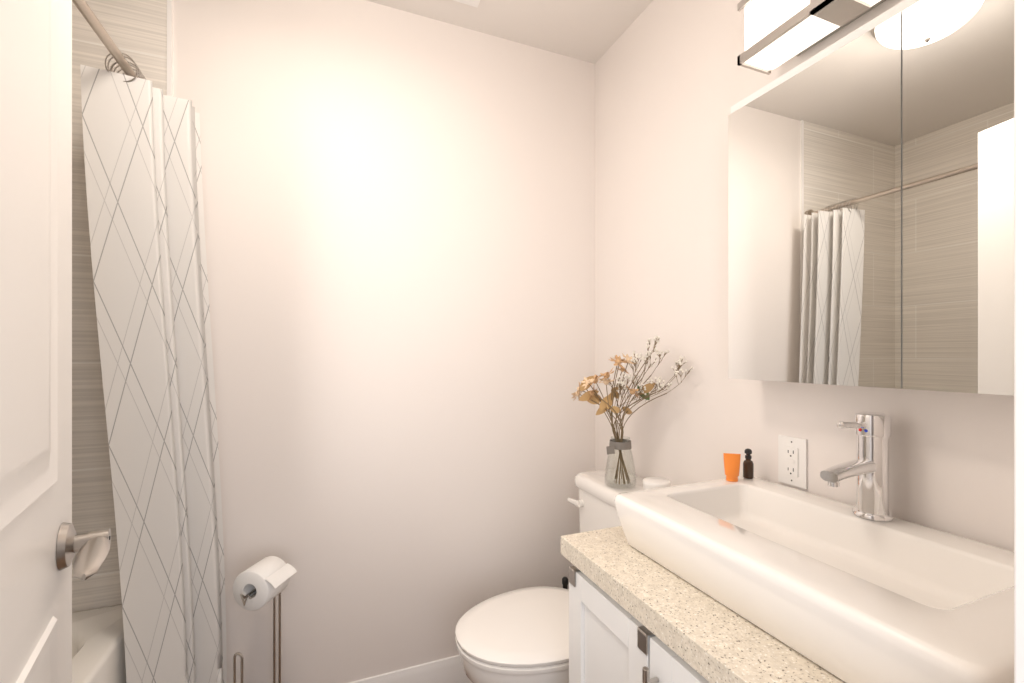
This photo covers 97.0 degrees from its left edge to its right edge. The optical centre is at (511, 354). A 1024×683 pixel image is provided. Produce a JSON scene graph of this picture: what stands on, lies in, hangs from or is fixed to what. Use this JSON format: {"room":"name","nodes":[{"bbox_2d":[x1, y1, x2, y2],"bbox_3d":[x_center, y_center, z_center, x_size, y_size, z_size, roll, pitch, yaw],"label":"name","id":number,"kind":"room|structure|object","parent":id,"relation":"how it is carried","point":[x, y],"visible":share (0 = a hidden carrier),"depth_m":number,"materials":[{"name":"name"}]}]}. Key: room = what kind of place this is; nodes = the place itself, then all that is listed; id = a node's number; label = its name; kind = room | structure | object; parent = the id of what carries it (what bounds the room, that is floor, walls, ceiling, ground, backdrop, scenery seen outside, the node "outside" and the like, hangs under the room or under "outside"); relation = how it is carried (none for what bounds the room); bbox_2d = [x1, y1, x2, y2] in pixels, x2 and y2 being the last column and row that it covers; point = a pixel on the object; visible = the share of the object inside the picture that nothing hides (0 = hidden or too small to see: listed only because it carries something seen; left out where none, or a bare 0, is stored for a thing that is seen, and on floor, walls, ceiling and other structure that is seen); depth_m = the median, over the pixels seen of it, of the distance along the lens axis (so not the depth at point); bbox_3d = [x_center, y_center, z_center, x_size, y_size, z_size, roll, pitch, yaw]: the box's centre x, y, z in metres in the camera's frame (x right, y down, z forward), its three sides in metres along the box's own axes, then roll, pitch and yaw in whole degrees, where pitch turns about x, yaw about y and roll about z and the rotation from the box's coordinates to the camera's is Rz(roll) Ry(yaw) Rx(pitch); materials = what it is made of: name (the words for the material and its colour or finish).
{"room":"bathroom","nodes":[
{"label":"bathroom","id":0,"kind":"room"},
{"bbox_2d":[72,0,172,612],"bbox_3d":[-1.109,0.003,0.528,0.794,2.440,1.460,0,0,-22],"label":"tiled wall","id":1,"kind":"structure","parent":0,"point":[140,32],"depth_m":1.28,"materials":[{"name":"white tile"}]},
{"bbox_2d":[72,0,137,77],"bbox_3d":[-0.782,-0.728,0.659,0.051,0.051,1.442,0,0,-22],"label":"curtain rod","id":2,"kind":"object","parent":1,"relation":"attached to","point":[91,19],"depth_m":1.02,"materials":[{"name":"silver metal"}]},
{"bbox_2d":[80,52,226,682],"bbox_3d":[-0.937,0.204,1.210,0.276,1.898,0.160,0,0,-22],"label":"shower curtain","id":3,"kind":"object","parent":2,"relation":"hanging from","point":[142,156],"visible":0.98,"depth_m":1.16,"materials":[{"name":"fabric"}]},
{"bbox_2d":[173,0,594,682],"bbox_3d":[-0.723,0.003,1.534,2.500,2.440,0.120,0,0,-22],"label":"wall","id":4,"kind":"structure","parent":0,"point":[399,222],"depth_m":1.58,"materials":[{"name":"white paint"}]},
{"bbox_2d":[349,655,472,682],"bbox_3d":[-0.207,1.167,1.314,1.466,0.110,0.673,0,0,-22],"label":"baseboard","id":5,"kind":"structure","parent":4,"relation":"attached to","point":[448,670],"depth_m":1.63,"materials":[{"name":"white wood"}]},
{"bbox_2d":[367,0,652,63],"bbox_3d":[-0.159,-1.258,0.127,2.500,0.080,3.153,0,0,-22],"label":"ceiling","id":6,"kind":"structure","parent":0,"point":[591,31],"depth_m":1.65,"materials":[{"name":"white paint"}]},
{"bbox_2d":[453,0,479,6],"bbox_3d":[-0.193,-1.211,1.410,0.260,0.012,0.260,0,0,-22],"label":"ceiling vent","id":7,"kind":"object","parent":6,"relation":"in","point":[474,3],"visible":1,"depth_m":1.55,"materials":[{"name":"white plastic"}]},
{"bbox_2d":[595,0,1013,551],"bbox_3d":[0.675,0.003,1.244,0.120,2.440,1.700,0,0,-22],"label":"wall","id":8,"kind":"structure","parent":0,"point":[674,82],"depth_m":1.35,"materials":[{"name":"white paint"}]},
{"bbox_2d":[778,435,806,488],"bbox_3d":[0.669,0.255,1.084,0.010,0.115,0.070,0,0,-22],"label":"outlet","id":9,"kind":"object","parent":8,"relation":"attached to","point":[792,460],"visible":1,"depth_m":1.08,"materials":[{"name":"white plastic"}]},
{"bbox_2d":[737,0,885,74],"bbox_3d":[0.709,-0.759,0.818,0.134,0.149,0.608,0,0,-22],"label":"sconce","id":10,"kind":"object","parent":8,"relation":"attached to","point":[778,33],"visible":1,"depth_m":0.99,"materials":[{"name":"white glass"}]},
{"bbox_2d":[728,0,1013,395],"bbox_3d":[0.713,-0.279,0.838,0.110,0.676,0.668,0,0,-22],"label":"upper cabinet","id":11,"kind":"object","parent":8,"relation":"attached to","point":[871,203],"visible":1,"depth_m":0.81,"materials":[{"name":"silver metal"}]},
{"bbox_3d":[-0.159,1.252,0.127,2.500,0.060,3.153,0,0,-22],"label":"floor","id":12,"kind":"structure","parent":0,"visible":0},
{"bbox_2d":[72,605,125,682],"bbox_3d":[-1.130,0.968,0.520,0.730,0.510,1.440,0,0,-22],"label":"bathtub","id":13,"kind":"object","parent":12,"relation":"on","point":[98,650],"visible":0.31,"depth_m":1.14,"materials":[{"name":"white ceramic"}]},
{"bbox_2d":[233,556,296,682],"bbox_3d":[-0.720,0.913,1.300,0.186,0.617,0.171,0,0,-22],"label":"toilet paper holder","id":14,"kind":"object","parent":12,"relation":"on","point":[261,583],"visible":1,"depth_m":1.28,"materials":[{"name":"silver metal"}]},
{"bbox_2d":[455,469,643,682],"bbox_3d":[0.170,0.827,1.402,0.698,0.792,0.460,0,0,-22],"label":"toilet","id":15,"kind":"object","parent":12,"relation":"on","point":[518,636],"visible":0.5,"depth_m":1.31,"materials":[{"name":"white ceramic"}]},
{"bbox_2d":[572,335,692,488],"bbox_3d":[0.369,0.185,1.446,0.273,0.489,0.330,0,0,-22],"label":"vase","id":16,"kind":"object","parent":15,"relation":"on","point":[618,443],"visible":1,"depth_m":1.47,"materials":[{"name":"clear glass"}]},
{"bbox_2d":[643,477,670,489],"bbox_3d":[0.432,0.403,1.353,0.080,0.055,0.080,0,0,-22],"label":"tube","id":17,"kind":"object","parent":15,"relation":"on","point":[653,482],"visible":0.58,"depth_m":1.34,"materials":[{"name":"white plastic"}]},
{"bbox_2d":[562,577,567,588],"bbox_3d":[0.203,1.037,1.736,0.088,0.370,0.088,0,0,-22],"label":"toilet brush","id":18,"kind":"object","parent":12,"relation":"on","point":[565,582],"visible":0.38,"depth_m":1.73,"materials":[{"name":"black plastic"}]},
{"bbox_2d":[561,526,844,682],"bbox_3d":[0.491,0.825,0.804,0.544,0.795,0.774,0,0,-22],"label":"bathroom vanity","id":19,"kind":"object","parent":12,"relation":"on","point":[636,616],"visible":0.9,"depth_m":0.81,"materials":[{"name":"white stone"}]},
{"bbox_2d":[614,477,1013,682],"bbox_3d":[0.536,0.368,0.807,0.424,0.116,0.628,0,0,-22],"label":"sink","id":20,"kind":"object","parent":19,"relation":"in","point":[841,591],"visible":0.98,"depth_m":0.71,"materials":[{"name":"white ceramic"}]},
{"bbox_2d":[723,453,740,481],"bbox_3d":[0.541,0.277,1.116,0.031,0.066,0.029,0,0,-22],"label":"tube","id":21,"kind":"object","parent":20,"relation":"on","point":[731,465],"visible":1,"depth_m":1.11,"materials":[{"name":"orange plastic"}]},
{"bbox_2d":[743,448,753,478],"bbox_3d":[0.594,0.273,1.139,0.024,0.074,0.024,0,0,-22],"label":"bottle","id":22,"kind":"object","parent":20,"relation":"on","point":[748,468],"visible":1,"depth_m":1.13,"materials":[{"name":"brown glass"}]},
{"bbox_2d":[820,412,892,521],"bbox_3d":[0.648,0.211,0.853,0.156,0.198,0.062,0,0,-22],"label":"faucet","id":23,"kind":"object","parent":20,"relation":"on","point":[868,467],"visible":1,"depth_m":0.85,"materials":[{"name":"silver metal"}]},
{"bbox_3d":[-0.135,0.002,0.068,2.500,2.440,0.120,0,0,-22],"label":"wall","id":24,"kind":"structure","parent":0,"visible":0},
{"bbox_2d":[0,0,110,682],"bbox_3d":[-0.494,0.200,0.399,0.193,2.030,0.710,0,0,-22],"label":"door","id":25,"kind":"structure","parent":24,"relation":"in","point":[42,542],"depth_m":0.54,"materials":[{"name":"white wood"}]},
{"bbox_2d":[1014,0,1023,682],"bbox_3d":[0.065,0.163,0.148,0.850,2.120,0.144,0,0,-22],"label":"door frame","id":26,"kind":"structure","parent":24,"relation":"attached to","point":[1018,341],"depth_m":0.33,"materials":[{"name":"white wood"}]}
]}

